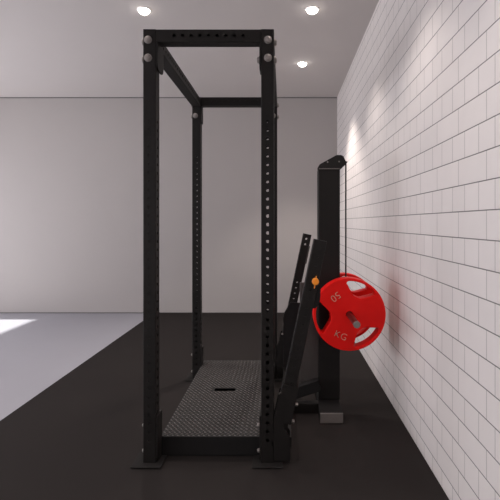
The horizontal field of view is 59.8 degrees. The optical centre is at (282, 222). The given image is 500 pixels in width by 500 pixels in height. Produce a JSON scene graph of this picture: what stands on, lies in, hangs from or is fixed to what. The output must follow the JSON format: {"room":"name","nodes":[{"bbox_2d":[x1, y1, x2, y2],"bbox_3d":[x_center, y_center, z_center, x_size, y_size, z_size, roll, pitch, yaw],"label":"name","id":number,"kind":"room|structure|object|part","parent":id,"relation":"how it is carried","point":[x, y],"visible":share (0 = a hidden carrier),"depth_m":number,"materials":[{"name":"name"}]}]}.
{"room":"gym","nodes":[
{"label":"gym","id":0,"kind":"room"},
{"bbox_2d":[0,313,142,420],"bbox_3d":[-2.679,1.455,1.869,7.042,0.100,9.737,0,0,0],"label":"floor","id":1,"kind":"structure","parent":0,"point":[37,350],"depth_m":4.96,"materials":[{"name":"concrete"}]},
{"bbox_2d":[0,313,448,499],"bbox_3d":[-0.580,1.402,1.870,2.841,0.006,9.720,0,0,0],"label":"rubber mat","id":2,"kind":"object","parent":1,"relation":"on","point":[80,437],"visible":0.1,"depth_m":2.77,"materials":[{"name":"black rubber"}]},
{"bbox_2d":[130,29,326,467],"bbox_3d":[-0.306,0.139,3.244,1.123,2.520,1.573,0,0,0],"label":"power rack","id":3,"kind":"object","parent":2,"relation":"on","point":[206,421],"visible":1,"depth_m":2.54,"materials":[{"name":"metal"}]},
{"bbox_3d":[-0.780,1.394,2.545,0.175,0.010,0.175,0,0,0],"label":"foot plate","id":4,"kind":"part","parent":3,"relation":"part of","materials":[{"name":"black metal"}]},
{"bbox_3d":[-0.773,-1.073,3.222,0.075,0.075,1.280,0,0,0],"label":"rail","id":5,"kind":"part","parent":3,"relation":"part of","materials":[{"name":"black metal"}]},
{"bbox_3d":[-0.780,1.394,3.900,0.175,0.010,0.175,0,0,0],"label":"foot plate","id":6,"kind":"part","parent":3,"relation":"part of","materials":[{"name":"black metal"}]},
{"bbox_3d":[-0.434,1.337,3.310,0.595,0.111,1.440,0,0,0],"label":"platform frame","id":7,"kind":"part","parent":3,"relation":"part of","materials":[{"name":"metal"}]},
{"bbox_3d":[-0.434,1.280,3.310,0.595,0.004,1.440,0,0,0],"label":"tread plate","id":8,"kind":"part","parent":3,"relation":"part of","materials":[{"name":"black metal"}]},
{"bbox_3d":[-0.088,1.394,2.545,0.175,0.010,0.175,0,0,0],"label":"foot plate","id":9,"kind":"part","parent":3,"relation":"part of","materials":[{"name":"black metal"}]},
{"bbox_3d":[-0.089,-1.073,3.222,0.075,0.075,1.280,0,0,0],"label":"rail","id":10,"kind":"part","parent":3,"relation":"part of","materials":[{"name":"black metal"}]},
{"bbox_3d":[0.084,0.989,3.803,0.164,0.581,0.022,0,0,0],"label":"guard plate","id":11,"kind":"part","parent":3,"relation":"part of","materials":[{"name":"metal"}]},
{"bbox_3d":[0.163,0.351,3.853,0.128,0.316,0.012,0,0,0],"label":"holder plate","id":12,"kind":"part","parent":3,"relation":"part of","materials":[{"name":"black metal"}]},
{"bbox_2d":[294,155,359,422],"bbox_3d":[0.303,0.446,3.205,0.487,1.906,0.830,0,0,0],"label":"exercise machine","id":13,"kind":"object","parent":2,"relation":"on","point":[320,364],"visible":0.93,"depth_m":3.24,"materials":[{"name":"metal"}]},
{"bbox_3d":[0.197,0.832,3.270,0.138,0.761,0.040,0,0,0],"label":"panel","id":14,"kind":"part","parent":13,"relation":"part of","materials":[{"name":"black metal"}]},
{"bbox_2d":[317,155,345,170],"bbox_3d":[0.372,-0.456,3.305,0.207,0.102,0.138,0,0,0],"label":"hood","id":15,"kind":"object","parent":13,"relation":"attached to","point":[335,163],"depth_m":3.24,"materials":[{"name":"metal"}]},
{"bbox_2d":[312,277,385,350],"bbox_3d":[0.477,0.658,3.153,0.520,0.520,0.110,0,0,0],"label":"weight plate","id":16,"kind":"object","parent":13,"relation":"attached to","point":[336,296],"visible":0.9,"depth_m":3.10,"materials":[{"name":"red rubber"}]},
{"bbox_2d":[340,272,362,279],"bbox_3d":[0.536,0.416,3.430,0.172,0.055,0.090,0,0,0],"label":"weight plate","id":17,"kind":"object","parent":13,"relation":"attached to","point":[342,273],"depth_m":3.39,"materials":[{"name":"red rubber"}]},
{"bbox_2d":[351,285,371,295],"bbox_3d":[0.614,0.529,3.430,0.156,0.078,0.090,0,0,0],"label":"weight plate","id":18,"kind":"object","parent":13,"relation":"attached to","point":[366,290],"depth_m":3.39,"materials":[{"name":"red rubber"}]},
{"bbox_2d":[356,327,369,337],"bbox_3d":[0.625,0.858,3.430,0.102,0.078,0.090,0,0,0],"label":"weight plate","id":19,"kind":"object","parent":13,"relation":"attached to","point":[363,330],"depth_m":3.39,"materials":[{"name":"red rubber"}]},
{"bbox_2d":[0,98,336,311],"bbox_3d":[-2.579,-0.223,6.837,7.242,3.456,0.200,0,0,0],"label":"wall","id":20,"kind":"structure","parent":0,"point":[71,169],"depth_m":6.74,"materials":[{"name":"grey paint"}]},
{"bbox_2d":[0,312,283,312],"bbox_3d":[-2.579,1.399,6.734,6.842,0.012,0.006,0,0,0],"label":"baseboard","id":21,"kind":"structure","parent":20,"relation":"attached to","point":[0,312],"depth_m":6.73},
{"bbox_2d":[0,97,336,97],"bbox_3d":[-2.579,-1.945,6.732,6.842,0.012,0.010,0,0,0],"label":"trim","id":22,"kind":"structure","parent":20,"relation":"attached to","point":[0,97],"depth_m":6.73,"materials":[{"name":"white paint"}]},
{"bbox_2d":[0,0,378,96],"bbox_3d":[-2.579,-2.001,1.869,7.242,0.100,10.137,0,0,0],"label":"ceiling","id":23,"kind":"structure","parent":0,"point":[49,48],"depth_m":4.85,"materials":[{"name":"paint"}]},
{"bbox_2d":[136,6,150,14],"bbox_3d":[-1.273,-1.930,3.966,0.132,0.040,0.132,0,0,0],"label":"ceiling light","id":24,"kind":"object","parent":23,"relation":"attached to","point":[142,10],"visible":1,"depth_m":3.94,"materials":[{"name":"white"}]},
{"bbox_2d":[297,61,307,66],"bbox_3d":[0.236,-1.930,5.293,0.132,0.040,0.132,0,0,0],"label":"ceiling light","id":25,"kind":"object","parent":23,"relation":"attached to","point":[301,63],"visible":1,"depth_m":5.26,"materials":[{"name":"white"}]},
{"bbox_2d":[305,6,318,13],"bbox_3d":[0.267,-1.930,3.955,0.132,0.040,0.132,0,0,0],"label":"ceiling light","id":26,"kind":"object","parent":23,"relation":"attached to","point":[310,9],"visible":1,"depth_m":3.92,"materials":[{"name":"white"}]},
{"bbox_2d":[337,0,499,499],"bbox_3d":[0.942,-0.223,1.869,0.200,3.456,9.737,0,0,0],"label":"wall","id":27,"kind":"structure","parent":0,"point":[418,99],"depth_m":2.44,"materials":[{"name":"white tile"}]}
]}

